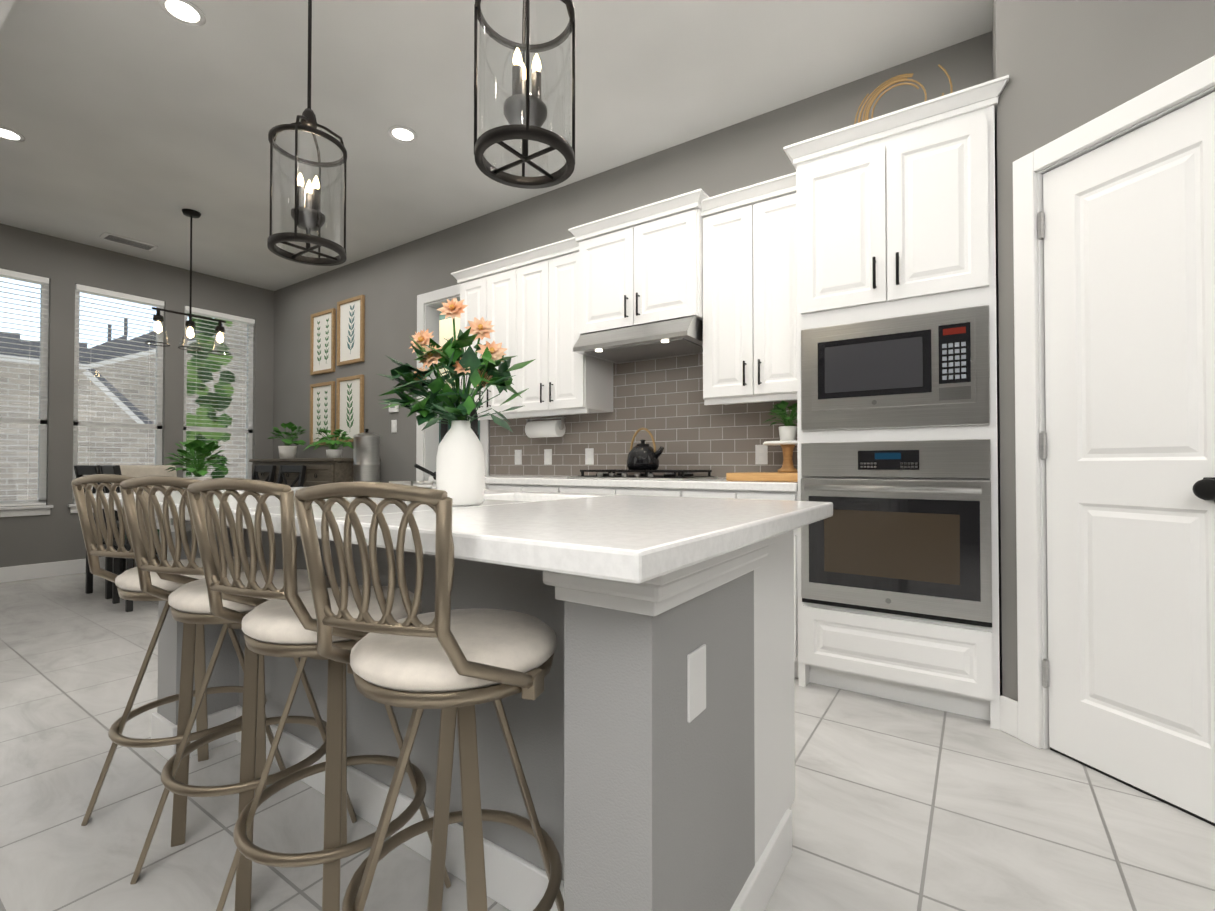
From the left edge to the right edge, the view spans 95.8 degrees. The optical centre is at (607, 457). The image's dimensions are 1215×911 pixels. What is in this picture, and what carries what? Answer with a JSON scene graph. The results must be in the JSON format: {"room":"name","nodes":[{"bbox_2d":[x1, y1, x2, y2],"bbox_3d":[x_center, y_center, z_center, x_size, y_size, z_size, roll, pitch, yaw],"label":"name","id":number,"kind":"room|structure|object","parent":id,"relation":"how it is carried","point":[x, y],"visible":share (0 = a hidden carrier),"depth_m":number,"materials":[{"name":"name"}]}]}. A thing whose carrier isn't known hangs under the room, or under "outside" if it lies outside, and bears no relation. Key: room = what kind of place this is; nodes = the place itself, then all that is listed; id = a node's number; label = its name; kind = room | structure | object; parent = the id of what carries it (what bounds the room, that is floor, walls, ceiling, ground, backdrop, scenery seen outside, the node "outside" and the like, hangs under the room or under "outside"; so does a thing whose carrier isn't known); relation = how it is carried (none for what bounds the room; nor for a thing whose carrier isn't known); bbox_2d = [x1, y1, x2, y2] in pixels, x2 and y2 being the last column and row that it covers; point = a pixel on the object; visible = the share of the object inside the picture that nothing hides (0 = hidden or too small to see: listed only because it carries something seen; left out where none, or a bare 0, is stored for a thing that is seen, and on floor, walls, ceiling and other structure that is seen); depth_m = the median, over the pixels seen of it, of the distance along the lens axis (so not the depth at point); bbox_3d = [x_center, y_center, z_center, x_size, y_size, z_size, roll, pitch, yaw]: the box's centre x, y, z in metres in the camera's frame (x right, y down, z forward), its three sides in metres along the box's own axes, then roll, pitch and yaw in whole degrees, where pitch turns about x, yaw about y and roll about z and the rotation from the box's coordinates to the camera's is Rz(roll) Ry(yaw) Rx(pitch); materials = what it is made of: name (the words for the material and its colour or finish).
{"room":"kitchen","nodes":[
{"label":"kitchen","id":0,"kind":"room"},
{"bbox_2d":[0,223,273,566],"bbox_3d":[-5.167,-0.466,4.768,0.150,3.050,4.490,-1,-1,34],"label":"wall","id":1,"kind":"structure","parent":0,"point":[64,266],"depth_m":5.07,"materials":[{"name":"grey paint"}]},
{"bbox_2d":[0,275,52,516],"bbox_3d":[-5.209,-0.555,4.640,0.145,2.115,0.750,-1,-1,34],"label":"window","id":2,"kind":"structure","parent":1,"relation":"in","point":[27,510],"depth_m":4.90,"materials":[{"name":"white"}]},
{"bbox_2d":[0,477,45,506],"bbox_3d":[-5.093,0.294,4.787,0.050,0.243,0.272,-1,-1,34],"label":"window blinds","id":3,"kind":"object","parent":2,"relation":"attached to","point":[21,503],"depth_m":4.80,"materials":[{"name":"white plastic"}]},
{"bbox_2d":[0,268,48,461],"bbox_3d":[-5.099,-0.788,4.793,0.050,1.640,0.291,-1,-1,34],"label":"window blinds","id":4,"kind":"object","parent":2,"relation":"attached to","point":[3,272],"depth_m":4.80,"materials":[{"name":"white plastic"}]},
{"bbox_2d":[0,554,158,582],"bbox_3d":[-4.721,1.001,5.261,0.015,0.130,2.839,-1,-1,34],"label":"baseboard","id":5,"kind":"structure","parent":1,"relation":"attached to","point":[35,571],"depth_m":4.85,"materials":[{"name":"white wood"}]},
{"bbox_2d":[68,290,163,512],"bbox_3d":[-4.736,-0.546,5.341,0.145,2.115,0.740,-1,-1,34],"label":"window","id":6,"kind":"structure","parent":1,"relation":"in","point":[158,420],"depth_m":5.35,"materials":[{"name":"white"}]},
{"bbox_2d":[74,284,163,427],"bbox_3d":[-4.733,-0.944,5.337,0.050,1.312,0.663,-1,-1,34],"label":"window blinds","id":7,"kind":"object","parent":6,"relation":"attached to","point":[80,288],"depth_m":5.31,"materials":[{"name":"white plastic"}]},
{"bbox_2d":[183,311,252,488],"bbox_3d":[-4.264,-0.536,6.039,0.145,2.115,0.745,-1,-1,34],"label":"window","id":8,"kind":"structure","parent":1,"relation":"in","point":[249,425],"depth_m":6.19,"materials":[{"name":"white"}]},
{"bbox_2d":[183,306,254,448],"bbox_3d":[-4.261,-0.850,6.034,0.050,1.484,0.670,-1,-1,34],"label":"window blinds","id":9,"kind":"object","parent":8,"relation":"attached to","point":[199,311],"depth_m":6.03,"materials":[{"name":"white plastic"}]},
{"bbox_2d":[439,311,479,443],"bbox_3d":[-1.215,-0.442,6.600,4.350,3.050,0.150,-1,-1,34],"label":"wall","id":10,"kind":"structure","parent":0,"point":[441,317],"depth_m":7.14,"materials":[{"name":"grey paint"}]},
{"bbox_2d":[439,317,459,387],"bbox_3d":[-1.956,-1.279,6.809,2.500,0.770,0.348,-1,-1,34],"label":"window","id":11,"kind":"structure","parent":10,"relation":"attached to","point":[445,328],"depth_m":6.58,"materials":[{"name":"beige"}]},
{"bbox_2d":[0,0,992,290],"bbox_3d":[-1.721,-2.078,1.986,9.000,0.100,8.400,-1,-1,34],"label":"ceiling","id":12,"kind":"structure","parent":0,"point":[144,120],"depth_m":3.05,"materials":[{"name":"grey paint"}]},
{"bbox_2d":[0,0,14,29],"bbox_3d":[-0.434,-1.889,0.770,5.510,0.310,0.140,-1,-1,34],"label":"ceiling beam","id":13,"kind":"structure","parent":12,"relation":"attached to","point":[5,6],"depth_m":2.10,"materials":[{"name":"grey paint"}]},
{"bbox_2d":[0,126,24,141],"bbox_3d":[-3.723,-2.006,3.397,0.169,0.005,0.169,0,-1,10],"label":"recessed light","id":14,"kind":"object","parent":12,"relation":"in","point":[5,133],"depth_m":3.42,"materials":[{"name":"white"}]},
{"bbox_2d":[99,232,157,250],"bbox_3d":[-4.388,-1.979,5.040,0.180,0.015,0.380,-1,-1,34],"label":"ceiling vent","id":15,"kind":"object","parent":12,"relation":"in","point":[126,241],"visible":0.96,"depth_m":5.01,"materials":[{"name":"white metal"}]},
{"bbox_2d":[158,0,205,25],"bbox_3d":[-1.918,-2.018,2.480,0.169,0.005,0.169,0,-1,28],"label":"recessed light","id":16,"kind":"object","parent":12,"relation":"in","point":[187,12],"depth_m":2.48,"materials":[{"name":"white"}]},
{"bbox_2d":[145,209,230,354],"bbox_3d":[-3.379,-1.437,4.454,0.156,1.114,0.576,-1,-1,34],"label":"dining chandelier","id":17,"kind":"object","parent":12,"relation":"hanging from","point":[190,323],"visible":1,"depth_m":4.45,"materials":[{"name":"brown metal"}]},
{"bbox_2d":[267,0,346,265],"bbox_3d":[-1.017,-1.361,1.875,0.236,1.334,0.236,-1,-1,34],"label":"pendant light","id":18,"kind":"object","parent":12,"relation":"hanging from","point":[308,217],"visible":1,"depth_m":1.85,"materials":[{"name":"brown metal"}]},
{"bbox_2d":[388,125,416,142],"bbox_3d":[-1.269,-2.006,3.405,0.169,0.005,0.169,0,-1,28],"label":"recessed light","id":19,"kind":"object","parent":12,"relation":"in","point":[399,133],"depth_m":3.41,"materials":[{"name":"white"}]},
{"bbox_2d":[474,0,574,188],"bbox_3d":[-0.196,-1.369,1.321,0.236,1.334,0.236,-1,-1,34],"label":"pendant light","id":20,"kind":"object","parent":12,"relation":"hanging from","point":[524,112],"visible":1,"depth_m":1.29,"materials":[{"name":"brown metal"}]},
{"bbox_2d":[0,573,1214,910],"bbox_3d":[-1.721,1.047,1.944,9.000,0.050,8.400,-1,-1,34],"label":"floor","id":21,"kind":"structure","parent":0,"point":[896,805],"depth_m":1.55,"materials":[{"name":"tile"}]},
{"bbox_2d":[74,465,158,598],"bbox_3d":[-3.806,0.555,4.309,0.420,0.996,0.465,0,-1,29],"label":"dining chair","id":22,"kind":"object","parent":21,"relation":"on","point":[81,470],"visible":0.19,"depth_m":4.10,"materials":[{"name":"black wood"}]},
{"bbox_2d":[99,465,158,611],"bbox_3d":[-3.318,0.551,3.967,0.420,0.996,0.465,-1,-1,37],"label":"dining chair","id":23,"kind":"object","parent":21,"relation":"on","point":[111,469],"visible":0.29,"depth_m":3.85,"materials":[{"name":"black wood"}]},
{"bbox_2d":[112,465,176,488],"bbox_3d":[-4.337,0.567,5.226,0.623,0.997,0.540,-1,-1,34],"label":"chair","id":24,"kind":"object","parent":21,"relation":"on","point":[142,470],"visible":0.02,"depth_m":5.37,"materials":[{"name":"beige fabric"}]},
{"bbox_2d":[117,439,229,573],"bbox_3d":[-3.372,0.455,4.600,1.700,1.205,0.800,-1,-1,34],"label":"dining table","id":25,"kind":"object","parent":21,"relation":"on","point":[198,447],"visible":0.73,"depth_m":4.48,"materials":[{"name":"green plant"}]},
{"bbox_2d":[164,439,229,490],"bbox_3d":[-3.345,0.065,4.505,0.494,0.429,0.472,-1,-1,34],"label":"table plant","id":26,"kind":"object","parent":25,"relation":"on","point":[196,445],"depth_m":4.47,"materials":[{"name":"green plant"}]},
{"bbox_2d":[71,474,285,846],"bbox_3d":[-1.254,0.531,1.623,0.378,0.974,0.442,0,-1,15],"label":"bar stool","id":27,"kind":"object","parent":21,"relation":"on","point":[193,657],"visible":0.54,"depth_m":1.50,"materials":[{"name":"gold metal"}]},
{"bbox_2d":[119,476,356,910],"bbox_3d":[-0.931,0.528,1.405,0.378,0.974,0.442,0,-1,17],"label":"bar stool","id":28,"kind":"object","parent":21,"relation":"on","point":[188,603],"visible":0.79,"depth_m":1.28,"materials":[{"name":"gold metal"}]},
{"bbox_2d":[252,465,275,482],"bbox_3d":[-3.533,0.568,5.289,0.420,0.996,0.465,-1,-1,34],"label":"dining chair","id":29,"kind":"object","parent":21,"relation":"on","point":[271,469],"visible":0.17,"depth_m":5.42,"materials":[{"name":"black wood"}]},
{"bbox_2d":[277,465,306,486],"bbox_3d":[-3.070,0.564,4.977,0.420,0.996,0.465,0,-1,32],"label":"dining chair","id":30,"kind":"object","parent":21,"relation":"on","point":[300,469],"visible":0.21,"depth_m":5.12,"materials":[{"name":"black wood"}]},
{"bbox_2d":[249,422,380,486],"bbox_3d":[-3.001,0.348,5.491,1.630,1.442,0.546,-1,-1,34],"label":"buffet","id":31,"kind":"object","parent":21,"relation":"on","point":[333,467],"visible":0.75,"depth_m":5.17,"materials":[{"name":"brown wood"}]},
{"bbox_2d":[187,478,450,910],"bbox_3d":[-0.611,0.526,1.188,0.378,0.974,0.442,0,-1,21],"label":"bar stool","id":32,"kind":"object","parent":21,"relation":"on","point":[282,622],"visible":0.88,"depth_m":1.06,"materials":[{"name":"gold metal"}]},
{"bbox_2d":[353,429,379,481],"bbox_3d":[-2.175,0.399,4.943,0.280,1.326,0.292,-1,-1,34],"label":"water filter","id":33,"kind":"object","parent":21,"relation":"on","point":[366,460],"visible":0.65,"depth_m":4.87,"materials":[{"name":"silver metal"}]},
{"bbox_2d":[293,481,563,910],"bbox_3d":[-0.281,0.523,0.966,0.378,0.974,0.442,0,-1,18],"label":"bar stool","id":34,"kind":"object","parent":21,"relation":"on","point":[460,664],"visible":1,"depth_m":0.86,"materials":[{"name":"gold metal"}]},
{"bbox_2d":[429,480,492,489],"bbox_3d":[-0.829,0.611,3.990,0.634,0.875,0.598,-1,-1,34],"label":"base cabinet","id":35,"kind":"object","parent":21,"relation":"on","point":[488,483],"depth_m":3.62,"materials":[{"name":"white"}]},
{"bbox_2d":[151,520,794,910],"bbox_3d":[-0.549,0.591,1.706,2.084,0.855,0.846,-1,-1,34],"label":"kitchen island","id":36,"kind":"object","parent":21,"relation":"on","point":[651,726],"depth_m":1.15,"materials":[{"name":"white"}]},
{"bbox_2d":[93,488,832,587],"bbox_3d":[-0.618,0.144,1.712,2.282,0.040,1.040,-1,-1,34],"label":"island countertop","id":37,"kind":"structure","parent":36,"relation":"on","point":[626,541],"depth_m":0.95,"materials":[{"name":"white stone"}]},
{"bbox_2d":[389,481,405,484],"bbox_3d":[-0.905,0.117,2.395,0.089,0.030,0.089,0,-1,25],"label":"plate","id":38,"kind":"object","parent":37,"relation":"on","point":[394,482],"depth_m":2.36,"materials":[{"name":"white ceramic"}]},
{"bbox_2d":[406,481,432,487],"bbox_3d":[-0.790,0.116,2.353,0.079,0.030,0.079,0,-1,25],"label":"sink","id":39,"kind":"object","parent":37,"relation":"on","point":[426,484],"depth_m":2.33,"materials":[{"name":"white ceramic"}]},
{"bbox_2d":[414,396,478,479],"bbox_3d":[-0.518,-0.043,1.776,0.154,0.332,0.149,-1,-1,34],"label":"faucet","id":40,"kind":"object","parent":37,"relation":"on","point":[474,423],"depth_m":1.78,"materials":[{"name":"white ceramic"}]},
{"bbox_2d":[378,298,534,505],"bbox_3d":[-0.396,-0.145,1.399,0.343,0.527,0.299,-1,-1,34],"label":"vase","id":41,"kind":"object","parent":37,"relation":"on","point":[460,468],"visible":1,"depth_m":1.37,"materials":[{"name":"white ceramic"}]},
{"bbox_2d":[493,480,568,492],"bbox_3d":[-0.371,0.607,3.681,0.728,0.875,0.598,-1,-1,34],"label":"base cabinet","id":42,"kind":"object","parent":21,"relation":"on","point":[509,485],"depth_m":3.41,"materials":[{"name":"white"}]},
{"bbox_2d":[569,484,692,496],"bbox_3d":[0.213,0.602,3.286,0.938,0.875,0.598,-1,-1,34],"label":"base cabinet","id":43,"kind":"object","parent":21,"relation":"on","point":[677,490],"depth_m":2.97,"materials":[{"name":"white"}]},
{"bbox_2d":[429,476,788,487],"bbox_3d":[-0.043,0.146,3.459,2.579,0.040,0.609,-1,-1,34],"label":"countertop","id":44,"kind":"structure","parent":43,"relation":"on","point":[693,481],"depth_m":3.04,"materials":[{"name":"white stone"}]},
{"bbox_2d":[568,428,717,479],"bbox_3d":[0.212,-0.031,3.302,0.760,0.310,0.490,-1,-1,34],"label":"cooktop","id":45,"kind":"object","parent":44,"relation":"in","point":[643,458],"depth_m":3.25,"materials":[{"name":"black metal"}]},
{"bbox_2d":[726,401,797,481],"bbox_3d":[0.871,-0.089,2.876,0.370,0.415,0.400,-1,-1,34],"label":"cutting board","id":46,"kind":"object","parent":44,"relation":"on","point":[787,471],"visible":0.9,"depth_m":2.85,"materials":[{"name":"brown wood"}]},
{"bbox_2d":[763,401,796,440],"bbox_3d":[0.954,-0.192,2.903,0.237,0.210,0.259,-1,-1,34],"label":"plant","id":47,"kind":"object","parent":46,"relation":"on","point":[787,432],"depth_m":2.87,"materials":[{"name":"green plant"}]},
{"bbox_2d":[693,488,792,500],"bbox_3d":[0.762,0.597,2.916,0.643,0.875,0.598,-1,-1,34],"label":"base cabinet","id":48,"kind":"object","parent":21,"relation":"on","point":[734,493],"depth_m":2.63,"materials":[{"name":"white wood"}]},
{"bbox_2d":[789,84,1000,729],"bbox_3d":[1.326,-0.169,2.521,0.741,2.395,0.637,-1,-1,34],"label":"tall cabinet","id":49,"kind":"object","parent":21,"relation":"on","point":[839,288],"depth_m":2.25,"materials":[{"name":"white wood"}]},
{"bbox_2d":[801,305,989,430],"bbox_3d":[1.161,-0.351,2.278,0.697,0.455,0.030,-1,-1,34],"label":"microwave","id":50,"kind":"object","parent":49,"relation":"in","point":[929,369],"depth_m":2.24,"materials":[{"name":"silver metal"}]},
{"bbox_2d":[801,439,991,627],"bbox_3d":[1.142,0.286,2.242,0.697,0.710,0.098,-1,-1,34],"label":"wall oven","id":51,"kind":"object","parent":49,"relation":"in","point":[908,534],"depth_m":2.23,"materials":[{"name":"silver metal"}]},
{"bbox_2d":[273,31,991,485],"bbox_3d":[-1.015,-0.468,4.583,7.240,3.050,0.150,-1,-1,34],"label":"wall","id":52,"kind":"structure","parent":0,"point":[391,283],"depth_m":4.35,"materials":[{"name":"grey paint"}]},
{"bbox_2d":[310,381,334,444],"bbox_3d":[-3.030,-0.467,5.834,0.450,0.660,0.030,-1,-1,34],"label":"picture frame","id":53,"kind":"object","parent":52,"relation":"attached to","point":[322,405],"visible":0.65,"depth_m":5.84,"materials":[{"name":"white paper"}]},
{"bbox_2d":[310,308,335,375],"bbox_3d":[-3.030,-1.227,5.844,0.450,0.660,0.030,-1,-1,34],"label":"picture frame","id":54,"kind":"object","parent":52,"relation":"attached to","point":[322,339],"visible":1,"depth_m":5.84,"materials":[{"name":"white paper"}]},
{"bbox_2d":[336,374,363,441],"bbox_3d":[-2.599,-0.491,5.543,0.450,0.660,0.030,-1,-1,34],"label":"picture frame","id":55,"kind":"object","parent":52,"relation":"attached to","point":[350,405],"visible":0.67,"depth_m":5.54,"materials":[{"name":"white paper"}]},
{"bbox_2d":[337,295,364,365],"bbox_3d":[-2.599,-1.280,5.553,0.450,0.660,0.030,-1,-1,34],"label":"picture frame","id":56,"kind":"object","parent":52,"relation":"attached to","point":[350,328],"visible":1,"depth_m":5.55,"materials":[{"name":"white paper"}]},
{"bbox_2d":[391,420,396,432],"bbox_3d":[-2.003,-0.296,5.150,0.075,0.120,0.011,-1,-1,34],"label":"switch","id":57,"kind":"object","parent":52,"relation":"attached to","point":[393,422],"depth_m":5.14,"materials":[{"name":"white plastic"}]},
{"bbox_2d":[389,404,398,412],"bbox_3d":[-2.004,-0.476,5.146,0.130,0.100,0.022,-1,-1,34],"label":"switch","id":58,"kind":"object","parent":52,"relation":"attached to","point":[392,409],"depth_m":5.13,"materials":[{"name":"white plastic"}]},
{"bbox_2d":[416,284,488,480],"bbox_3d":[-1.297,-0.206,4.760,0.910,2.530,0.169,-1,-1,34],"label":"door frame","id":59,"kind":"structure","parent":52,"relation":"attached to","point":[427,442],"depth_m":4.92,"materials":[{"name":"white wood"}]},
{"bbox_2d":[457,260,556,419],"bbox_3d":[-0.756,-0.828,4.110,0.643,1.035,0.348,-1,-1,34],"label":"upper cabinet","id":60,"kind":"object","parent":52,"relation":"attached to","point":[494,294],"depth_m":3.92,"materials":[{"name":"white wood"}]},
{"bbox_2d":[521,244,616,415],"bbox_3d":[-0.319,-0.831,3.816,0.643,1.035,0.348,-1,-1,34],"label":"upper cabinet","id":61,"kind":"object","parent":52,"relation":"attached to","point":[567,376],"depth_m":3.64,"materials":[{"name":"white wood"}]},
{"bbox_2d":[525,417,565,437],"bbox_3d":[-0.447,-0.214,3.937,0.340,0.135,0.120,-1,-1,34],"label":"paper towel","id":62,"kind":"object","parent":61,"relation":"hanging from","point":[549,428],"depth_m":3.88,"materials":[{"name":"white paper"}]},
{"bbox_2d":[573,200,704,347],"bbox_3d":[0.266,-1.077,3.387,0.810,0.615,0.408,-1,-1,34],"label":"upper cabinet","id":63,"kind":"object","parent":52,"relation":"attached to","point":[639,280],"depth_m":3.18,"materials":[{"name":"white wood"}]},
{"bbox_2d":[573,316,702,363],"bbox_3d":[0.244,-0.705,3.349,0.770,0.126,0.488,-1,-1,34],"label":"range hood","id":64,"kind":"object","parent":63,"relation":"attached to","point":[671,338],"depth_m":3.23,"materials":[{"name":"silver metal"}]},
{"bbox_2d":[697,184,788,407],"bbox_3d":[0.859,-0.842,3.020,0.579,1.035,0.348,-1,-1,34],"label":"upper cabinet","id":65,"kind":"object","parent":52,"relation":"attached to","point":[743,336],"depth_m":2.90,"materials":[{"name":"white wood"}]},
{"bbox_2d":[617,440,676,471],"bbox_3d":[0.234,-0.003,3.329,0.245,0.150,0.201,-1,-1,34],"label":"kettle","id":66,"kind":"object","parent":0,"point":[638,455],"depth_m":3.34,"materials":[{"name":"black metal"}]},
{"bbox_2d":[992,0,1001,695],"bbox_3d":[1.717,-0.499,2.293,0.150,3.050,0.588,-1,-1,34],"label":"wall","id":67,"kind":"structure","parent":0,"point":[997,290],"depth_m":2.23,"materials":[{"name":"grey paint"}]},
{"bbox_2d":[996,0,1214,701],"bbox_3d":[1.875,-0.515,1.032,0.120,3.050,2.250,0,-1,-17],"label":"wall","id":68,"kind":"structure","parent":0,"point":[1067,66],"depth_m":1.92,"materials":[{"name":"grey paint"}]},
{"bbox_2d":[1000,695,1017,737],"bbox_3d":[1.802,0.944,1.016,0.015,0.130,2.200,0,-1,-17],"label":"baseboard","id":69,"kind":"structure","parent":68,"relation":"attached to","point":[1008,715],"depth_m":2.03,"materials":[{"name":"white"}]},
{"bbox_2d":[1013,55,1214,748],"bbox_3d":[1.660,-0.038,1.697,0.141,2.113,0.697,0,-1,-17],"label":"door frame","id":70,"kind":"structure","parent":68,"relation":"attached to","point":[1186,87],"depth_m":1.95,"materials":[{"name":"white wood"}]},
{"bbox_2d":[1037,92,1214,825],"bbox_3d":[1.604,0.004,1.688,0.111,2.027,0.540,0,-1,-17],"label":"pantry door","id":71,"kind":"structure","parent":68,"relation":"in","point":[1126,227],"depth_m":1.69,"materials":[{"name":"white wood"}]},
{"label":"outside","id":72,"kind":"structure","parent":0,"visible":0},
{"bbox_3d":[-6.458,1.616,7.127,4.640,0.050,13.000,-1,-1,34],"label":"ground","id":73,"kind":"structure","parent":72,"visible":0},
{"bbox_2d":[0,318,246,500],"bbox_3d":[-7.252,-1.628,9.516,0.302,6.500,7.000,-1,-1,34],"label":"neighbouring house","id":74,"kind":"structure","parent":73,"relation":"on","point":[13,435],"depth_m":8.72,"materials":[{"name":"grey brick"}]},
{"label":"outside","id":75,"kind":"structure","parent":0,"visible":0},
{"bbox_2d":[186,313,234,478],"bbox_3d":[-6.906,-0.868,9.032,0.522,4.356,3.203,-1,-1,34],"label":"trees","id":76,"kind":"object","parent":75,"point":[209,416],"depth_m":9.18,"materials":[{"name":"green plant"}]}
]}

